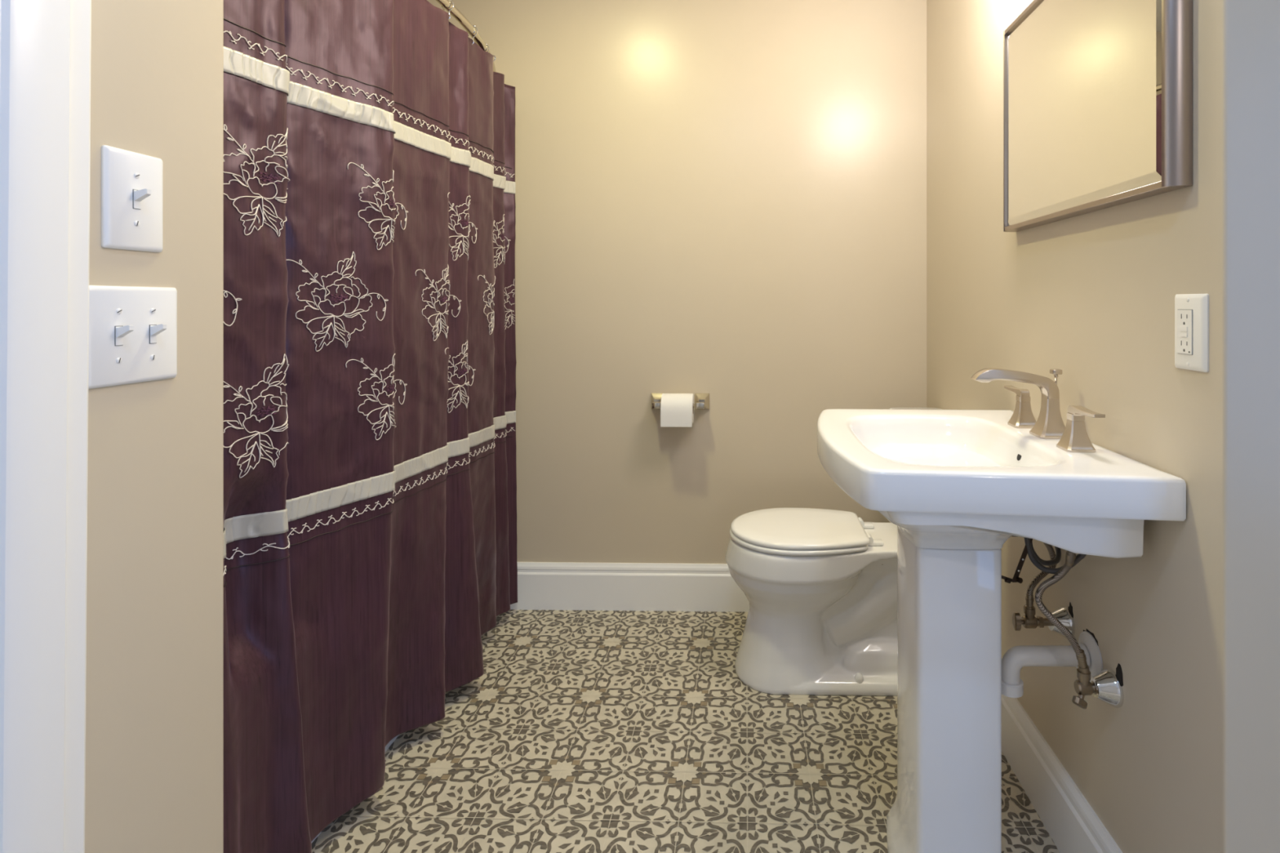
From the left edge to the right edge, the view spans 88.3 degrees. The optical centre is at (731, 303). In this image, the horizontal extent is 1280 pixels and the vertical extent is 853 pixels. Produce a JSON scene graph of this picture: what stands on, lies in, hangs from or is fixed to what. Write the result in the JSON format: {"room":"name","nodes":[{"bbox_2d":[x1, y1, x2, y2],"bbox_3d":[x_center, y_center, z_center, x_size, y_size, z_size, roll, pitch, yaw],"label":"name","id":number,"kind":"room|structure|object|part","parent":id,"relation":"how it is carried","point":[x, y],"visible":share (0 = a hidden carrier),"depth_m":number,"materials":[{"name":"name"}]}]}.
{"room":"bathroom","nodes":[
{"label":"bathroom","id":0,"kind":"room"},
{"bbox_2d":[84,0,223,852],"bbox_3d":[-1.280,-0.025,0.837,1.045,2.550,0.297,0,0,1],"label":"wall","id":1,"kind":"structure","parent":0,"point":[154,686],"depth_m":0.87,"materials":[{"name":"beige paint"}]},
{"bbox_2d":[0,0,91,852],"bbox_3d":[-0.750,0.080,0.703,0.020,2.140,0.132,0,0,1],"label":"trim","id":2,"kind":"structure","parent":1,"relation":"attached to","point":[46,45],"depth_m":0.70,"materials":[{"name":"white paint"}]},
{"bbox_2d":[101,145,163,252],"bbox_3d":[-0.746,-0.129,0.826,0.022,0.124,0.080,0,0,1],"label":"light switch","id":3,"kind":"object","parent":1,"relation":"attached to","point":[132,182],"visible":1,"depth_m":0.82,"materials":[{"name":"white plastic"}]},
{"bbox_3d":[-0.743,-0.136,0.825,0.016,0.016,0.008,0,0,1],"label":"toggle lever","id":4,"kind":"part","parent":3,"relation":"part of","materials":[{"name":"white plastic"}]},
{"bbox_2d":[88,285,177,389],"bbox_3d":[-0.746,0.040,0.825,0.022,0.122,0.125,0,0,1],"label":"light switch","id":5,"kind":"object","parent":1,"relation":"attached to","point":[133,330],"visible":1,"depth_m":0.82,"materials":[{"name":"white plastic"}]},
{"bbox_3d":[-0.744,0.035,0.801,0.016,0.016,0.008,0,0,1],"label":"toggle lever","id":6,"kind":"part","parent":5,"relation":"part of","materials":[{"name":"white plastic"}]},
{"bbox_3d":[-0.743,0.035,0.847,0.016,0.016,0.008,0,0,1],"label":"toggle lever","id":7,"kind":"part","parent":5,"relation":"part of","materials":[{"name":"white plastic"}]},
{"bbox_2d":[426,0,926,564],"bbox_3d":[-0.455,-0.025,2.521,2.620,2.550,0.120,0,0,1],"label":"wall","id":8,"kind":"structure","parent":0,"point":[726,200],"depth_m":2.45,"materials":[{"name":"beige paint"}]},
{"bbox_2d":[435,0,496,71],"bbox_3d":[-0.878,-0.830,1.722,0.192,0.068,1.499,0,0,3],"label":"shower curtain rod","id":9,"kind":"object","parent":8,"relation":"attached to","point":[455,12],"visible":0.44,"depth_m":1.92,"materials":[{"name":"silver metal"}]},
{"bbox_2d":[223,0,517,852],"bbox_3d":[-0.831,0.147,1.689,0.146,1.908,1.435,0,0,5],"label":"shower curtain","id":10,"kind":"object","parent":9,"relation":"hanging from","point":[370,468],"visible":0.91,"depth_m":1.44,"materials":[{"name":"purple fabric"}]},
{"bbox_2d":[440,0,453,19],"bbox_3d":[-0.790,-0.819,1.817,0.036,0.062,0.007,0,0,1],"label":"curtain hook","id":11,"kind":"object","parent":9,"relation":"hanging from","point":[449,0],"visible":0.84,"depth_m":1.82,"materials":[{"name":"silver metal"}]},
{"bbox_2d":[466,24,477,44],"bbox_3d":[-0.791,-0.819,1.993,0.036,0.062,0.007,0,0,1],"label":"curtain hook","id":12,"kind":"object","parent":9,"relation":"hanging from","point":[474,26],"visible":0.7,"depth_m":1.99,"materials":[{"name":"silver metal"}]},
{"bbox_2d":[510,562,749,612],"bbox_3d":[-0.059,1.064,2.443,1.575,0.172,0.018,0,0,1],"label":"baseboard","id":13,"kind":"structure","parent":8,"relation":"attached to","point":[557,586],"depth_m":2.44,"materials":[{"name":"white paint"}]},
{"bbox_2d":[651,392,709,409],"bbox_3d":[-0.192,0.368,2.410,0.219,0.061,0.088,0,0,1],"label":"toilet paper holder","id":14,"kind":"object","parent":8,"relation":"attached to","point":[702,400],"visible":0.77,"depth_m":2.42,"materials":[{"name":"silver metal"}]},
{"bbox_3d":[-0.271,0.372,2.393,0.032,0.023,0.048,0,0,1],"label":"arm","id":15,"kind":"part","parent":14,"relation":"part of","materials":[{"name":"silver metal"}]},
{"bbox_3d":[-0.275,0.368,2.434,0.053,0.061,0.044,0,0,1],"label":"wall post","id":16,"kind":"part","parent":14,"relation":"part of","materials":[{"name":"silver metal"}]},
{"bbox_2d":[660,393,694,426],"bbox_3d":[-0.195,0.385,2.382,0.113,0.111,0.110,0,0,1],"label":"toilet paper roll","id":17,"kind":"object","parent":14,"relation":"hanging from","point":[677,410],"visible":1,"depth_m":2.33,"materials":[{"name":"white paper"}]},
{"bbox_3d":[-0.113,0.372,2.389,0.032,0.023,0.048,0,0,1],"label":"arm","id":18,"kind":"part","parent":14,"relation":"part of","materials":[{"name":"silver metal"}]},
{"bbox_3d":[-0.108,0.368,2.430,0.053,0.061,0.044,0,0,1],"label":"wall post","id":19,"kind":"part","parent":14,"relation":"part of","materials":[{"name":"silver metal"}]},
{"bbox_2d":[311,609,1059,852],"bbox_3d":[0.006,1.199,0.071,3.650,0.103,5.182,0,0,1],"label":"floor","id":20,"kind":"structure","parent":0,"point":[580,731],"depth_m":1.65,"materials":[{"name":"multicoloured tile"}]},
{"bbox_2d":[311,734,399,843],"bbox_3d":[-1.271,0.932,1.730,0.773,0.435,1.487,0,0,1],"label":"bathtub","id":21,"kind":"object","parent":20,"relation":"on","point":[392,741],"visible":0.02,"depth_m":1.69,"materials":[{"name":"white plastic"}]},
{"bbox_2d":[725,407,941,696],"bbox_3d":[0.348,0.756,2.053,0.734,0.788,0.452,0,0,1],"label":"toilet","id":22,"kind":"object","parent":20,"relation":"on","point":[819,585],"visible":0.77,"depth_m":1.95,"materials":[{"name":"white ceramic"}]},
{"bbox_3d":[0.201,0.721,2.056,0.412,0.014,0.360,0,0,1],"label":"seat","id":23,"kind":"part","parent":22,"relation":"part of","materials":[{"name":"white plastic"}]},
{"bbox_3d":[0.206,0.703,2.056,0.416,0.019,0.355,0,0,1],"label":"lid","id":24,"kind":"part","parent":22,"relation":"part of","materials":[{"name":"white plastic"}]},
{"bbox_3d":[0.347,0.937,2.053,0.732,0.426,0.364,0,0,1],"label":"bowl","id":25,"kind":"part","parent":22,"relation":"part of","materials":[{"name":"white ceramic"}]},
{"bbox_3d":[0.625,0.378,2.047,0.180,0.032,0.452,0,0,1],"label":"tank lid","id":26,"kind":"part","parent":22,"relation":"part of","materials":[{"name":"white ceramic"}]},
{"bbox_2d":[817,408,1186,852],"bbox_3d":[0.443,0.709,1.333,0.517,0.881,0.661,0,0,1],"label":"pedestal sink","id":27,"kind":"object","parent":20,"relation":"on","point":[955,485],"visible":0.98,"depth_m":1.24,"materials":[{"name":"white ceramic"}]},
{"bbox_2d":[817,408,1186,558],"bbox_3d":[0.443,0.367,1.333,0.517,0.197,0.661,0,0,1],"label":"basin","id":28,"kind":"object","parent":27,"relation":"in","point":[952,482],"depth_m":1.06,"materials":[{"name":"white ceramic"}]},
{"bbox_2d":[1001,535,1032,583],"bbox_3d":[0.557,0.481,1.302,0.076,0.145,0.046,0,0,1],"label":"rod","id":29,"kind":"object","parent":27,"relation":"attached to","point":[1015,579],"visible":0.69,"depth_m":1.29,"materials":[{"name":"brown metal"}]},
{"bbox_3d":[0.546,0.544,1.289,0.054,0.019,0.013,0,0,12],"label":"pivot rod","id":30,"kind":"part","parent":29,"relation":"part of","materials":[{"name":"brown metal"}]},
{"bbox_2d":[970,368,1105,453],"bbox_3d":[0.583,0.201,1.314,0.186,0.136,0.391,0,0,1],"label":"faucet","id":31,"kind":"object","parent":27,"relation":"on","point":[1073,437],"visible":1,"depth_m":1.31,"materials":[{"name":"silver metal"}]},
{"bbox_3d":[0.573,0.162,1.323,0.168,0.060,0.030,0,0,1],"label":"spout","id":32,"kind":"part","parent":31,"relation":"part of","materials":[{"name":"silver metal"}]},
{"bbox_3d":[0.638,0.202,1.462,0.023,0.028,0.094,0,0,1],"label":"lever","id":33,"kind":"part","parent":31,"relation":"part of","materials":[{"name":"silver metal"}]},
{"bbox_3d":[0.637,0.242,1.426,0.051,0.054,0.051,0,0,1],"label":"handle","id":34,"kind":"part","parent":31,"relation":"part of","materials":[{"name":"silver metal"}]},
{"bbox_3d":[0.645,0.230,1.321,0.062,0.078,0.062,0,0,1],"label":"spout","id":35,"kind":"part","parent":31,"relation":"part of","materials":[{"name":"silver metal"}]},
{"bbox_3d":[0.656,0.162,1.321,0.019,0.056,0.017,0,0,1],"label":"lift rod","id":36,"kind":"part","parent":31,"relation":"part of","materials":[{"name":"silver metal"}]},
{"bbox_3d":[0.632,0.242,1.200,0.051,0.054,0.051,0,0,1],"label":"handle","id":37,"kind":"part","parent":31,"relation":"part of","materials":[{"name":"silver metal"}]},
{"bbox_3d":[0.632,0.202,1.164,0.023,0.028,0.094,0,0,1],"label":"lever","id":38,"kind":"part","parent":31,"relation":"part of","materials":[{"name":"silver metal"}]},
{"bbox_2d":[1031,541,1061,565],"bbox_3d":[0.649,0.475,1.353,0.057,0.120,0.132,0,0,32],"label":"hose","id":39,"kind":"object","parent":27,"relation":"hanging from","point":[1058,551],"visible":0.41,"depth_m":1.32,"materials":[{"name":"grey metal"}]},
{"bbox_2d":[1023,537,1086,573],"bbox_3d":[0.621,0.468,1.248,0.018,0.104,0.124,0,0,-42],"label":"hose","id":40,"kind":"object","parent":27,"relation":"hanging from","point":[1079,557],"visible":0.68,"depth_m":1.26,"materials":[{"name":"grey"}]},
{"bbox_2d":[926,0,1279,852],"bbox_3d":[1.224,-0.025,1.667,1.026,2.550,1.514,0,0,1],"label":"wall","id":41,"kind":"structure","parent":0,"point":[1188,628],"depth_m":1.06,"materials":[{"name":"beige paint"}]},
{"bbox_2d":[1012,605,1075,638],"bbox_3d":[0.649,0.668,1.371,0.112,0.064,0.063,0,0,1],"label":"shutoff valve","id":42,"kind":"object","parent":41,"relation":"attached to","point":[1062,613],"visible":0.86,"depth_m":1.36,"materials":[{"name":"silver metal"}]},
{"bbox_3d":[0.606,0.669,1.372,0.025,0.037,0.022,0,0,1],"label":"valve knob","id":43,"kind":"part","parent":42,"relation":"part of","materials":[{"name":"silver metal"}]},
{"bbox_2d":[1025,542,1056,609],"bbox_3d":[0.659,0.531,1.397,0.084,0.229,0.070,0,0,1],"label":"supply hose","id":44,"kind":"object","parent":42,"relation":"attached to","point":[1029,598],"visible":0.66,"depth_m":1.38,"materials":[{"name":"metal"}]},
{"bbox_2d":[1001,631,1102,697],"bbox_3d":[0.612,0.702,1.279,0.182,0.112,0.087,0,0,1],"label":"drain pipe","id":45,"kind":"object","parent":41,"relation":"attached to","point":[1017,657],"visible":0.84,"depth_m":1.26,"materials":[{"name":"white plastic"}]},
{"bbox_2d":[1001,694,1122,852],"bbox_3d":[0.703,1.067,1.670,0.018,0.166,1.494,0,0,1],"label":"baseboard","id":46,"kind":"structure","parent":41,"relation":"attached to","point":[1070,821],"depth_m":1.42,"materials":[{"name":"white paint"}]},
{"bbox_2d":[1003,0,1192,231],"bbox_3d":[0.684,-0.425,1.306,0.037,0.496,0.644,0,0,1],"label":"mirror","id":47,"kind":"object","parent":41,"relation":"attached to","point":[1098,94],"visible":1,"depth_m":1.21,"materials":[{"name":"mirror"}]},
{"bbox_2d":[1071,668,1124,709],"bbox_3d":[0.660,0.707,1.198,0.083,0.069,0.063,0,0,1],"label":"shutoff valve","id":48,"kind":"object","parent":41,"relation":"attached to","point":[1105,686],"visible":1,"depth_m":1.19,"materials":[{"name":"silver metal"}]},
{"bbox_2d":[1035,551,1089,674],"bbox_3d":[0.617,0.549,1.219,0.092,0.260,0.043,0,0,25],"label":"supply hose","id":49,"kind":"object","parent":48,"relation":"attached to","point":[1070,557],"visible":0.87,"depth_m":1.21,"materials":[{"name":"metal"}]},
{"bbox_3d":[0.634,0.725,1.189,0.036,0.032,0.022,0,0,-37],"label":"valve knob","id":50,"kind":"part","parent":48,"relation":"part of","materials":[{"name":"silver metal"}]},
{"bbox_2d":[1174,293,1208,372],"bbox_3d":[0.692,0.043,0.988,0.009,0.115,0.071,0,0,1],"label":"electrical outlet","id":51,"kind":"object","parent":41,"relation":"attached to","point":[1191,310],"visible":1,"depth_m":0.98,"materials":[{"name":"white plastic"}]},
{"bbox_2d":[1177,309,1192,355],"bbox_3d":[0.689,0.043,0.994,0.003,0.068,0.034,0,0,1],"label":"receptacle","id":52,"kind":"object","parent":51,"relation":"attached to","point":[1184,317],"depth_m":0.99,"materials":[{"name":"white plastic"}]}
]}

